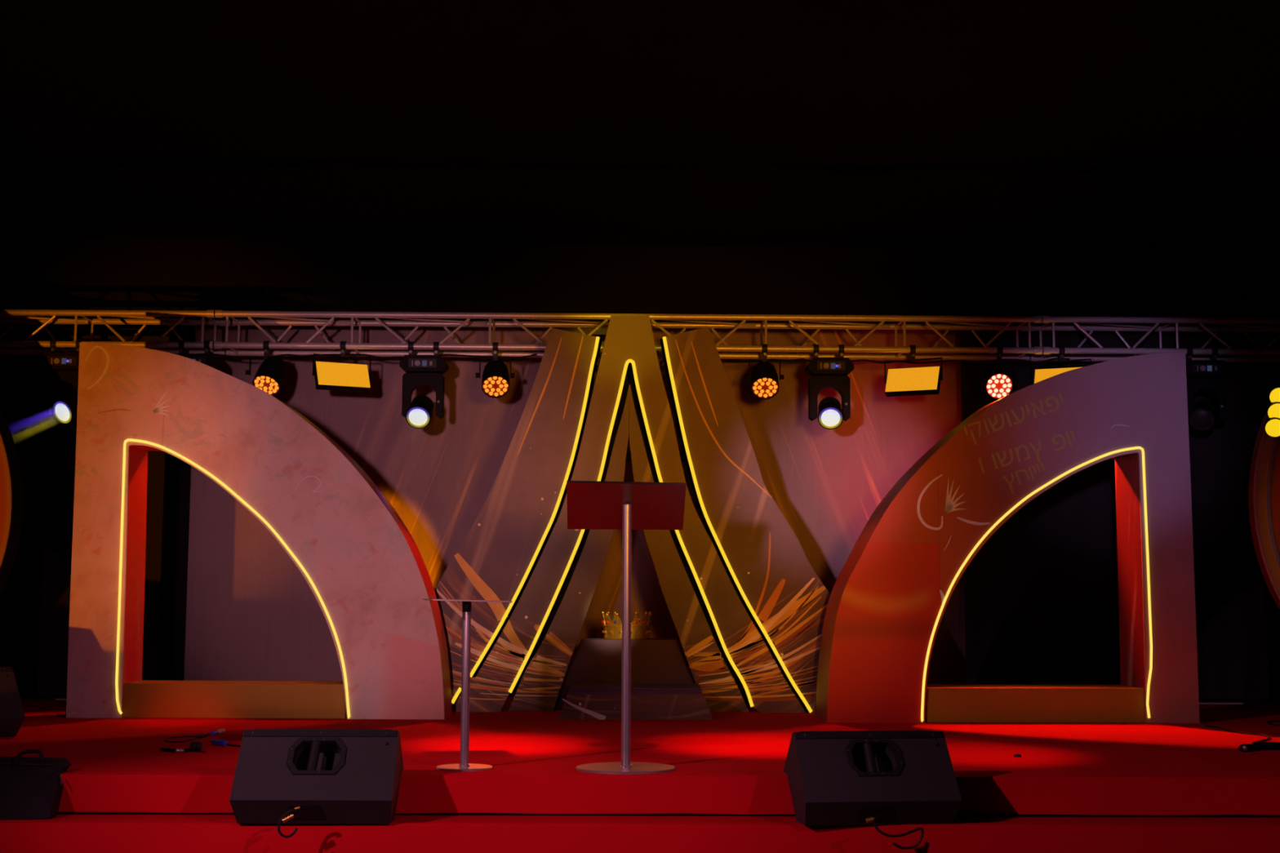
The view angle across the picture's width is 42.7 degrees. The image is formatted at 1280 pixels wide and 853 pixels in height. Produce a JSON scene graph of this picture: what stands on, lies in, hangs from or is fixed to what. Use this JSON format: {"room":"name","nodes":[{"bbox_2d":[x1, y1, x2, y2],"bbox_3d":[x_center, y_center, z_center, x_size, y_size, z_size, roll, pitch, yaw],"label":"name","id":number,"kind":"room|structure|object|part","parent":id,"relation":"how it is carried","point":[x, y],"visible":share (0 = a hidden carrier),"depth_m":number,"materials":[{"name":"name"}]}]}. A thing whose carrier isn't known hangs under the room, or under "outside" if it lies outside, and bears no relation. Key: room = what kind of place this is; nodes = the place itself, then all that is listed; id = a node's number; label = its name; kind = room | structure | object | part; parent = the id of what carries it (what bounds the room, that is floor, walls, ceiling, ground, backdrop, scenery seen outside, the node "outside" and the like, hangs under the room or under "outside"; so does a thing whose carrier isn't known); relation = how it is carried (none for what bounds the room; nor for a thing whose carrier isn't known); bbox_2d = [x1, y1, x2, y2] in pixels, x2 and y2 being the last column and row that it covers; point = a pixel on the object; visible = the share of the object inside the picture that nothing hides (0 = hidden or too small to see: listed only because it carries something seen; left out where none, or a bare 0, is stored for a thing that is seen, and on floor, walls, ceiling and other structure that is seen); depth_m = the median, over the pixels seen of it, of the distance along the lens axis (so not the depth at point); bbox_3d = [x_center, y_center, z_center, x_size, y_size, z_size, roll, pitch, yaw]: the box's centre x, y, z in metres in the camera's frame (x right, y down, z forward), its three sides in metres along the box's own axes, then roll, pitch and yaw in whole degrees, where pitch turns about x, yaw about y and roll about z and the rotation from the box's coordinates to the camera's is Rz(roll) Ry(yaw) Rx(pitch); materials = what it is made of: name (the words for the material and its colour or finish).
{"room":"event venue","nodes":[
{"label":"event venue","id":0,"kind":"room"},
{"bbox_2d":[0,328,168,694],"bbox_3d":[-5.671,0.630,12.544,4.006,2.813,0.058,0,-6,-1],"label":"curtain","id":1,"kind":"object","parent":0,"point":[35,597],"depth_m":12.55,"materials":[{"name":"black fabric"}]},
{"bbox_2d":[213,309,1042,361],"bbox_3d":[-0.078,-0.678,12.274,6.105,0.295,0.431,0,-6,-1],"label":"truss section","id":2,"kind":"object","parent":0,"point":[297,317],"visible":0.87,"depth_m":12.11,"materials":[{"name":"metal"}]},
{"bbox_2d":[0,309,226,356],"bbox_3d":[-6.191,-0.713,12.191,6.105,0.295,0.431,0,-6,-1],"label":"truss section","id":3,"kind":"object","parent":2,"relation":"attached to","point":[13,317],"visible":0.9,"depth_m":12.05,"materials":[{"name":"metal"}]},
{"bbox_2d":[39,339,83,424],"bbox_3d":[-4.187,-0.327,11.915,0.378,0.646,0.355,0,-6,-1],"label":"light","id":4,"kind":"object","parent":3,"relation":"hanging from","point":[62,367],"visible":0.66,"depth_m":11.91,"materials":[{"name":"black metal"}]},
{"bbox_3d":[-4.206,-0.479,11.905,0.208,0.068,0.005,0,-6,-1],"label":"control panel","id":5,"kind":"part","parent":4,"relation":"part of","materials":[{"name":"black plastic"}]},
{"bbox_2d":[173,340,221,370],"bbox_3d":[-3.257,-0.299,11.920,0.364,0.692,0.365,0,-6,-1],"label":"light","id":6,"kind":"object","parent":3,"relation":"hanging from","point":[206,358],"visible":0.2,"depth_m":11.93,"materials":[{"name":"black metal"}]},
{"bbox_3d":[-3.269,-0.473,11.918,0.208,0.068,0.005,0,-6,-1],"label":"control panel","id":7,"kind":"part","parent":6,"relation":"part of","materials":[{"name":"black plastic"}]},
{"bbox_2d":[245,340,285,395],"bbox_3d":[-2.717,-0.432,11.970,0.281,0.413,0.267,4,-7,-31],"label":"light","id":8,"kind":"object","parent":2,"relation":"attached to","point":[269,377],"visible":0.93,"depth_m":11.93,"materials":[{"name":"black metal"}]},
{"bbox_3d":[-2.862,-0.446,12.006,0.008,0.138,0.024,0,-6,-1],"label":"bracket arm","id":9,"kind":"part","parent":8,"relation":"part of"},
{"bbox_2d":[312,341,371,392],"bbox_3d":[-2.184,-0.445,11.999,0.437,0.377,0.156,3,-7,-26],"label":"led panel light","id":10,"kind":"object","parent":2,"relation":"hanging from","point":[336,376],"visible":1,"depth_m":11.96,"materials":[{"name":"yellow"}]},
{"bbox_3d":[-2.283,-0.446,11.970,0.235,0.164,0.014,4,-7,-33],"label":"bracket arm","id":11,"kind":"part","parent":10,"relation":"part of"},
{"bbox_3d":[-2.086,-0.435,12.064,0.207,0.163,0.014,2,-6,-17],"label":"bracket arm","id":12,"kind":"part","parent":10,"relation":"part of"},
{"bbox_2d":[209,353,537,358],"bbox_3d":[-2.218,-0.527,12.162,2.903,0.052,0.013,0,-6,-1],"label":"power cable","id":13,"kind":"object","parent":2,"relation":"attached to","point":[215,354],"visible":0.62,"depth_m":12.16,"materials":[{"name":"black rubber"}]},
{"bbox_2d":[399,342,448,428],"bbox_3d":[-1.589,-0.305,11.951,0.338,0.660,0.351,0,-6,-1],"label":"light","id":14,"kind":"object","parent":2,"relation":"hanging from","point":[420,370],"visible":1,"depth_m":11.95,"materials":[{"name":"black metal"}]},
{"bbox_3d":[-1.587,-0.464,11.940,0.208,0.068,0.005,0,-6,-1],"label":"control panel","id":15,"kind":"part","parent":14,"relation":"part of","materials":[{"name":"black plastic"}]},
{"bbox_2d":[475,342,515,398],"bbox_3d":[-1.060,-0.417,12.007,0.278,0.420,0.266,-6,-8,44],"label":"light","id":16,"kind":"object","parent":2,"relation":"attached to","point":[495,375],"visible":1,"depth_m":11.95,"materials":[{"name":"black metal"}]},
{"bbox_3d":[-1.179,-0.430,12.040,0.008,0.148,0.024,0,-6,-1],"label":"bracket arm","id":17,"kind":"part","parent":16,"relation":"part of"},
{"bbox_2d":[745,343,784,399],"bbox_3d":[0.918,-0.407,12.034,0.269,0.418,0.275,-6,-8,44],"label":"light","id":18,"kind":"object","parent":2,"relation":"attached to","point":[764,377],"visible":1,"depth_m":11.98,"materials":[{"name":"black metal"}]},
{"bbox_3d":[0.806,-0.419,12.067,0.008,0.146,0.024,0,-6,-1],"label":"bracket arm","id":19,"kind":"part","parent":18,"relation":"part of"},
{"bbox_2d":[804,344,853,429],"bbox_3d":[1.399,-0.292,11.994,0.338,0.650,0.348,0,-6,-1],"label":"light","id":20,"kind":"object","parent":2,"relation":"hanging from","point":[824,372],"visible":1,"depth_m":11.99,"materials":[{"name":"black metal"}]},
{"bbox_3d":[1.400,-0.446,11.981,0.208,0.068,0.005,0,-6,-1],"label":"control panel","id":21,"kind":"part","parent":20,"relation":"part of","materials":[{"name":"black plastic"}]},
{"bbox_2d":[724,358,1069,364],"bbox_3d":[1.925,-0.491,12.217,2.578,0.057,0.013,0,-6,-1],"label":"pipe","id":22,"kind":"object","parent":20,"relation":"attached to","point":[797,359],"visible":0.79,"depth_m":12.21,"materials":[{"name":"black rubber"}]},
{"bbox_2d":[884,345,942,396],"bbox_3d":[2.014,-0.416,12.055,0.437,0.385,0.156,-2,-7,24],"label":"led panel light","id":23,"kind":"object","parent":2,"relation":"hanging from","point":[916,380],"visible":1,"depth_m":12.02,"materials":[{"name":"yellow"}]},
{"bbox_3d":[1.915,-0.407,12.118,0.208,0.171,0.014,-1,-6,16],"label":"bracket arm","id":24,"kind":"part","parent":23,"relation":"part of"},
{"bbox_3d":[2.115,-0.416,12.029,0.233,0.172,0.014,-3,-7,32],"label":"bracket arm","id":25,"kind":"part","parent":23,"relation":"part of"},
{"bbox_2d":[979,345,1018,399],"bbox_3d":[2.660,-0.395,12.095,0.285,0.413,0.301,0,-6,-1],"label":"light","id":26,"kind":"object","parent":2,"relation":"attached to","point":[997,383],"visible":0.98,"depth_m":12.00,"materials":[{"name":"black metal"}]},
{"bbox_3d":[2.546,-0.398,12.114,0.008,0.162,0.024,0,-6,-1],"label":"bracket arm","id":27,"kind":"part","parent":26,"relation":"part of"},
{"bbox_3d":[2.773,-0.397,12.117,0.008,0.162,0.024,0,-6,-1],"label":"bracket arm","id":28,"kind":"part","parent":26,"relation":"part of"},
{"bbox_2d":[1029,315,1279,362],"bbox_3d":[6.034,-0.642,12.357,6.105,0.295,0.431,0,-6,-1],"label":"truss section","id":29,"kind":"object","parent":2,"relation":"attached to","point":[1104,323],"visible":0.92,"depth_m":12.15,"materials":[{"name":"metal"}]},
{"bbox_2d":[1031,346,1091,383],"bbox_3d":[3.110,-0.412,12.070,0.437,0.381,0.156,-2,-7,23],"label":"led panel light","id":30,"kind":"object","parent":29,"relation":"hanging from","point":[1040,375],"visible":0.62,"depth_m":12.10,"materials":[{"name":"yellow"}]},
{"bbox_3d":[3.014,-0.403,12.131,0.217,0.167,0.014,-1,-6,14],"label":"bracket arm","id":31,"kind":"part","parent":30,"relation":"part of"},
{"bbox_3d":[3.216,-0.412,12.046,0.225,0.168,0.014,-3,-7,32],"label":"bracket arm","id":32,"kind":"part","parent":30,"relation":"part of"},
{"bbox_2d":[1185,346,1230,431],"bbox_3d":[4.165,-0.278,12.028,0.344,0.647,0.354,0,-6,-1],"label":"light","id":33,"kind":"object","parent":29,"relation":"hanging from","point":[1206,375],"visible":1,"depth_m":12.03,"materials":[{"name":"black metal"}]},
{"bbox_3d":[4.170,-0.430,12.018,0.208,0.068,0.005,0,-6,-1],"label":"control panel","id":34,"kind":"part","parent":33,"relation":"part of","materials":[{"name":"black plastic"}]},
{"bbox_2d":[0,0,1279,169],"bbox_3d":[-0.119,-2.377,9.853,18.000,0.530,4.100,0,-6,-1],"label":"ceiling","id":35,"kind":"structure","parent":0,"point":[1090,84],"depth_m":10.31,"materials":[{"name":"black"}]},
{"bbox_2d":[0,159,1279,180],"bbox_3d":[0.027,-1.876,11.814,9.862,0.131,0.044,0,-6,-1],"label":"trim","id":36,"kind":"structure","parent":35,"relation":"attached to","point":[2,162],"depth_m":11.81,"materials":[{"name":"black"}]},
{"bbox_2d":[0,160,1279,680],"bbox_3d":[-0.182,-0.025,13.476,18.000,4.400,0.042,0,-6,-1],"label":"wall","id":37,"kind":"structure","parent":0,"point":[34,275],"depth_m":13.60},
{"bbox_2d":[0,236,1279,262],"bbox_3d":[0.030,-1.460,13.510,11.280,0.197,0.040,0,-6,-1],"label":"trim","id":38,"kind":"structure","parent":37,"relation":"attached to","point":[2,238],"depth_m":13.48,"materials":[{"name":"black"}]},
{"bbox_2d":[0,164,1279,249],"bbox_3d":[-0.163,-1.695,12.747,18.000,0.180,1.800,0,-6,-1],"label":"ceiling","id":39,"kind":"structure","parent":0,"point":[342,202],"depth_m":12.54,"materials":[{"name":"black"}]},
{"bbox_2d":[0,694,1279,817],"bbox_3d":[-0.153,2.398,10.256,18.000,1.104,6.496,0,-6,-1],"label":"stage","id":40,"kind":"structure","parent":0,"point":[731,762],"depth_m":7.71,"materials":[{"name":"red carpet"}]},
{"bbox_2d":[0,409,23,596],"bbox_3d":[-5.293,0.525,10.433,2.621,2.621,0.232,0,-6,-1],"label":"disc","id":41,"kind":"object","parent":40,"relation":"on","point":[11,497],"visible":1,"depth_m":10.41,"materials":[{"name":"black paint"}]},
{"bbox_2d":[0,666,25,737],"bbox_3d":[-3.731,1.494,8.840,0.662,0.372,0.442,5,-8,-40],"label":"wedge monitor","id":42,"kind":"object","parent":40,"relation":"on","point":[12,716],"visible":1,"depth_m":8.89,"materials":[{"name":"paint"}]},
{"bbox_2d":[0,666,12,671],"bbox_3d":[-3.780,1.401,8.911,0.623,0.172,0.581,0,-6,-1],"label":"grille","id":43,"kind":"object","parent":42,"relation":"attached to","point":[2,668],"depth_m":9.03,"materials":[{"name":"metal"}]},
{"bbox_2d":[20,698,66,700],"bbox_3d":[-5.414,2.009,12.062,4.524,0.012,0.020,0,-6,-1],"label":"baseboard","id":44,"kind":"structure","parent":40,"relation":"on","point":[20,699],"depth_m":12.07,"materials":[{"name":"black"}]},
{"bbox_2d":[160,741,206,753],"bbox_3d":[-2.252,1.584,8.085,0.247,0.048,0.141,0,-6,-1],"label":"clip","id":45,"kind":"object","parent":40,"relation":"on","point":[195,746],"visible":1,"depth_m":8.07,"materials":[{"name":"black plastic"}]},
{"bbox_3d":[-2.326,1.596,8.070,0.116,0.020,0.020,-5,-8,38],"label":"stem","id":46,"kind":"part","parent":45,"relation":"part of","materials":[{"name":"black plastic"}]},
{"bbox_2d":[164,728,225,742],"bbox_3d":[-2.443,1.683,8.923,0.170,0.026,0.690,0,-6,6],"label":"cable","id":47,"kind":"object","parent":40,"relation":"on","point":[221,731],"visible":1,"depth_m":8.88,"materials":[{"name":"black rubber"}]},
{"bbox_2d":[210,739,240,746],"bbox_3d":[-2.116,1.626,8.401,0.085,0.032,0.236,5,-8,-40],"label":"cable","id":48,"kind":"object","parent":40,"relation":"on","point":[216,742],"visible":0.93,"depth_m":8.39,"materials":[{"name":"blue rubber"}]},
{"bbox_2d":[66,342,452,719],"bbox_3d":[-2.427,0.674,10.639,2.398,2.403,0.432,0,-6,0],"label":"arch","id":49,"kind":"object","parent":40,"relation":"on","point":[369,579],"visible":1,"depth_m":10.44,"materials":[{"name":"paint"}]},
{"bbox_3d":[-2.566,1.662,10.570,1.412,0.019,0.350,0,-6,0],"label":"sill","id":50,"kind":"part","parent":49,"relation":"part of","materials":[{"name":"gold metal"}]},
{"bbox_3d":[-2.426,0.697,10.851,2.398,2.403,0.006,0,-6,0],"label":"panel","id":51,"kind":"part","parent":49,"relation":"part of","materials":[{"name":"pink paint"}]},
{"bbox_2d":[422,598,511,771],"bbox_3d":[-0.788,1.160,7.391,0.358,0.758,0.322,2,-6,-15],"label":"side table","id":52,"kind":"object","parent":40,"relation":"on","point":[464,766],"visible":1,"depth_m":7.37,"materials":[{"name":"metal"}]},
{"bbox_3d":[-0.789,1.533,7.351,0.254,0.009,0.254,0,-6,-1],"label":"plate","id":53,"kind":"part","parent":52,"relation":"part of","materials":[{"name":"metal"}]},
{"bbox_2d":[434,328,602,707],"bbox_3d":[-0.870,0.621,11.084,1.211,2.607,0.094,0,-6,-1],"label":"stage backdrop panel","id":54,"kind":"object","parent":40,"relation":"on","point":[498,557],"visible":0.82,"depth_m":11.07,"materials":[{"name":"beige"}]},
{"bbox_2d":[183,324,965,695],"bbox_3d":[-0.479,0.644,13.049,6.202,2.976,0.044,0,-6,-1],"label":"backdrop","id":55,"kind":"structure","parent":40,"relation":"on","point":[252,615],"depth_m":13.09,"materials":[{"name":"fabric"}]},
{"bbox_2d":[553,638,695,710],"bbox_3d":[-0.074,1.746,11.572,1.381,0.479,0.668,0,-6,-1],"label":"pedestal","id":56,"kind":"object","parent":40,"relation":"on","point":[595,660],"visible":0.59,"depth_m":11.34,"materials":[{"name":"fabric"}]},
{"bbox_2d":[600,610,652,639],"bbox_3d":[-0.095,1.407,11.591,0.361,0.196,0.365,0,-6,-1],"label":"crown","id":57,"kind":"object","parent":56,"relation":"on","point":[612,629],"depth_m":11.47,"materials":[{"name":"gold metal"}]},
{"bbox_2d":[566,480,686,774],"bbox_3d":[-0.067,0.899,7.418,0.541,1.290,0.448,0,-6,-1],"label":"lectern","id":58,"kind":"object","parent":40,"relation":"on","point":[626,506],"visible":1,"depth_m":7.43,"materials":[{"name":"metal"}]},
{"bbox_3d":[-0.064,1.536,7.351,0.448,0.010,0.448,0,-6,-1],"label":"plate","id":59,"kind":"part","parent":58,"relation":"part of","materials":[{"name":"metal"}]},
{"bbox_3d":[-0.065,0.363,7.489,0.541,0.208,0.287,0,-6,-1],"label":"reading plate","id":60,"kind":"part","parent":58,"relation":"part of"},
{"bbox_2d":[451,315,811,713],"bbox_3d":[-0.075,0.591,11.271,2.539,2.711,0.257,0,-6,-1],"label":"frame","id":61,"kind":"object","parent":40,"relation":"on","point":[734,668],"visible":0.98,"depth_m":11.18,"materials":[{"name":"gold"}]},
{"bbox_3d":[-0.491,0.825,11.279,0.827,2.244,0.070,0,-6,-1],"label":"leg","id":62,"kind":"part","parent":61,"relation":"part of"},
{"bbox_3d":[0.340,0.830,11.290,0.840,2.244,0.070,0,-6,-1],"label":"leg","id":63,"kind":"part","parent":61,"relation":"part of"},
{"bbox_2d":[557,683,712,719],"bbox_3d":[-0.033,1.805,10.697,0.988,0.211,0.656,0,-6,-1],"label":"step","id":64,"kind":"structure","parent":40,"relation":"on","point":[583,701],"depth_m":10.38,"materials":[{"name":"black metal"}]},
{"bbox_2d":[659,327,830,714],"bbox_3d":[0.782,0.624,11.107,1.303,2.619,0.094,0,-6,-1],"label":"stage backdrop panel","id":65,"kind":"object","parent":40,"relation":"on","point":[766,565],"visible":0.95,"depth_m":11.08,"materials":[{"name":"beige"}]},
{"bbox_2d":[816,352,1199,723],"bbox_3d":[2.339,0.709,10.588,2.354,2.356,0.492,1,-6,-2],"label":"arch","id":66,"kind":"object","parent":40,"relation":"on","point":[887,603],"visible":1,"depth_m":10.37,"materials":[{"name":"paint"}]},
{"bbox_3d":[2.329,0.734,10.829,2.354,2.356,0.006,1,-6,-2],"label":"panel","id":67,"kind":"part","parent":66,"relation":"part of","materials":[{"name":"red paint"}]},
{"bbox_3d":[2.476,1.682,10.527,1.400,0.019,0.410,1,-6,-2],"label":"sill","id":68,"kind":"part","parent":66,"relation":"part of","materials":[{"name":"gold metal"}]},
{"bbox_2d":[1013,754,1021,757],"bbox_3d":[1.847,1.611,8.001,0.036,0.014,0.036,0,-6,-1],"label":"cap","id":69,"kind":"object","parent":40,"relation":"on","point":[1015,755],"visible":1,"depth_m":7.99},
{"bbox_2d":[1200,720,1271,742],"bbox_3d":[3.490,1.781,9.537,0.200,0.012,1.627,-1,-6,8],"label":"microphone cable","id":70,"kind":"object","parent":40,"relation":"on","point":[1268,738],"visible":0.96,"depth_m":9.48,"materials":[{"name":"black rubber"}]},
{"bbox_2d":[1199,702,1279,704],"bbox_3d":[5.116,2.070,12.205,4.415,0.012,0.020,0,-6,-1],"label":"baseboard","id":71,"kind":"structure","parent":40,"relation":"on","point":[1199,703],"depth_m":12.19,"materials":[{"name":"black"}]},
{"bbox_2d":[1238,742,1279,752],"bbox_3d":[3.270,1.647,8.449,0.272,0.049,0.762,-3,-7,28],"label":"microphone stand","id":72,"kind":"object","parent":40,"relation":"on","point":[1255,745],"visible":1,"depth_m":8.42,"materials":[{"name":"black metal"}]},
{"bbox_2d":[1248,413,1279,609],"bbox_3d":[5.317,0.504,10.525,2.775,2.775,0.112,0,-6,-1],"label":"disc","id":73,"kind":"object","parent":40,"relation":"on","point":[1264,489],"visible":0.92,"depth_m":10.47,"materials":[{"name":"plastic"}]},
{"bbox_2d":[1266,720,1279,726],"bbox_3d":[3.990,1.860,10.262,0.106,0.012,0.496,-2,-6,21],"label":"microphone cable","id":74,"kind":"object","parent":40,"relation":"on","point":[1273,721],"visible":1,"depth_m":10.22,"materials":[{"name":"black rubber"}]},
{"bbox_2d":[960,329,1279,699],"bbox_3d":[4.913,0.661,12.691,4.823,2.874,0.060,0,-6,-1],"label":"curtain","id":75,"kind":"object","parent":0,"point":[1042,592],"depth_m":12.63,"materials":[{"name":"black fabric"}]},
{"bbox_2d":[1263,385,1279,438],"bbox_3d":[4.031,-0.452,10.307,0.255,1.060,0.150,0,-6,-1],"label":"light","id":76,"kind":"object","parent":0,"point":[1272,424],"visible":1,"depth_m":10.21,"materials":[{"name":"yellow"}]},
{"bbox_3d":[0.004,1.782,-1.078,24.000,0.050,16.229,0,-6,-1],"label":"floor","id":77,"kind":"structure","parent":0,"visible":0},
{"bbox_2d":[0,814,1279,852],"bbox_3d":[-0.105,2.129,6.878,18.000,0.930,0.270,0,-6,-1],"label":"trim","id":78,"kind":"structure","parent":77,"relation":"on","point":[61,833],"depth_m":6.79,"materials":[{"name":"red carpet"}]},
{"bbox_2d":[0,749,71,819],"bbox_3d":[-2.695,1.528,7.016,0.454,0.269,0.323,0,-6,-1],"label":"tote bag","id":79,"kind":"object","parent":78,"relation":"on","point":[31,788],"visible":1,"depth_m":6.98,"materials":[{"name":"black fabric"}]},
{"bbox_3d":[-2.646,1.439,7.085,0.142,0.076,0.052,0,-6,-1],"label":"carry handle","id":80,"kind":"part","parent":79,"relation":"part of","materials":[{"name":"black fabric"}]},
{"bbox_2d":[229,728,404,823],"bbox_3d":[-1.351,1.472,6.915,0.662,0.372,0.442,0,-6,-1],"label":"wedge monitor","id":81,"kind":"object","parent":78,"relation":"on","point":[334,775],"visible":0.99,"depth_m":6.77,"materials":[{"name":"paint"}]},
{"bbox_2d":[277,806,301,838],"bbox_3d":[-1.417,1.600,6.611,0.093,0.127,0.034,1,-6,-4],"label":"cable","id":82,"kind":"object","parent":81,"relation":"hanging from","point":[291,816],"visible":1,"depth_m":6.60,"materials":[{"name":"black rubber"}]},
{"bbox_3d":[-1.372,1.583,6.719,0.150,0.062,0.051,0,-6,-1],"label":"connector plate","id":83,"kind":"part","parent":81,"relation":"part of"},
{"bbox_2d":[255,728,364,729],"bbox_3d":[-1.354,1.387,7.060,0.580,0.171,0.171,0,-6,-1],"label":"grille","id":84,"kind":"object","parent":81,"relation":"attached to","point":[255,729],"depth_m":6.99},
{"bbox_3d":[-1.350,1.379,6.839,0.245,0.144,0.123,0,-6,-1],"label":"handle frame","id":85,"kind":"part","parent":81,"relation":"part of","materials":[{"name":"black plastic"}]},
{"bbox_2d":[57,812,1279,817],"bbox_3d":[-0.105,1.676,7.059,18.000,0.016,0.015,0,-6,-1],"label":"trim","id":86,"kind":"structure","parent":78,"relation":"on","point":[59,813],"depth_m":7.06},
{"bbox_2d":[783,730,961,826],"bbox_3d":[0.976,1.486,6.956,0.662,0.372,0.442,1,-6,-8],"label":"wedge monitor","id":87,"kind":"object","parent":78,"relation":"on","point":[904,777],"visible":1,"depth_m":6.82,"materials":[{"name":"paint"}]},
{"bbox_2d":[795,730,943,739],"bbox_3d":[0.976,1.397,7.059,0.640,0.172,0.321,0,-6,-1],"label":"grille","id":88,"kind":"object","parent":87,"relation":"attached to","point":[852,735],"depth_m":6.96,"materials":[{"name":"metal"}]},
{"bbox_3d":[0.986,1.393,6.880,0.245,0.144,0.123,1,-6,-8],"label":"handle frame","id":89,"kind":"part","parent":87,"relation":"part of","materials":[{"name":"black plastic"}]},
{"bbox_3d":[0.976,1.597,6.758,0.150,0.062,0.051,1,-6,-8],"label":"connector plate","id":90,"kind":"part","parent":87,"relation":"part of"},
{"bbox_2d":[865,814,924,849],"bbox_3d":[1.032,1.645,6.630,0.241,0.138,0.030,1,-6,-8],"label":"cable","id":91,"kind":"object","parent":87,"relation":"hanging from","point":[871,819],"visible":1,"depth_m":6.62,"materials":[{"name":"black rubber"}]}
]}

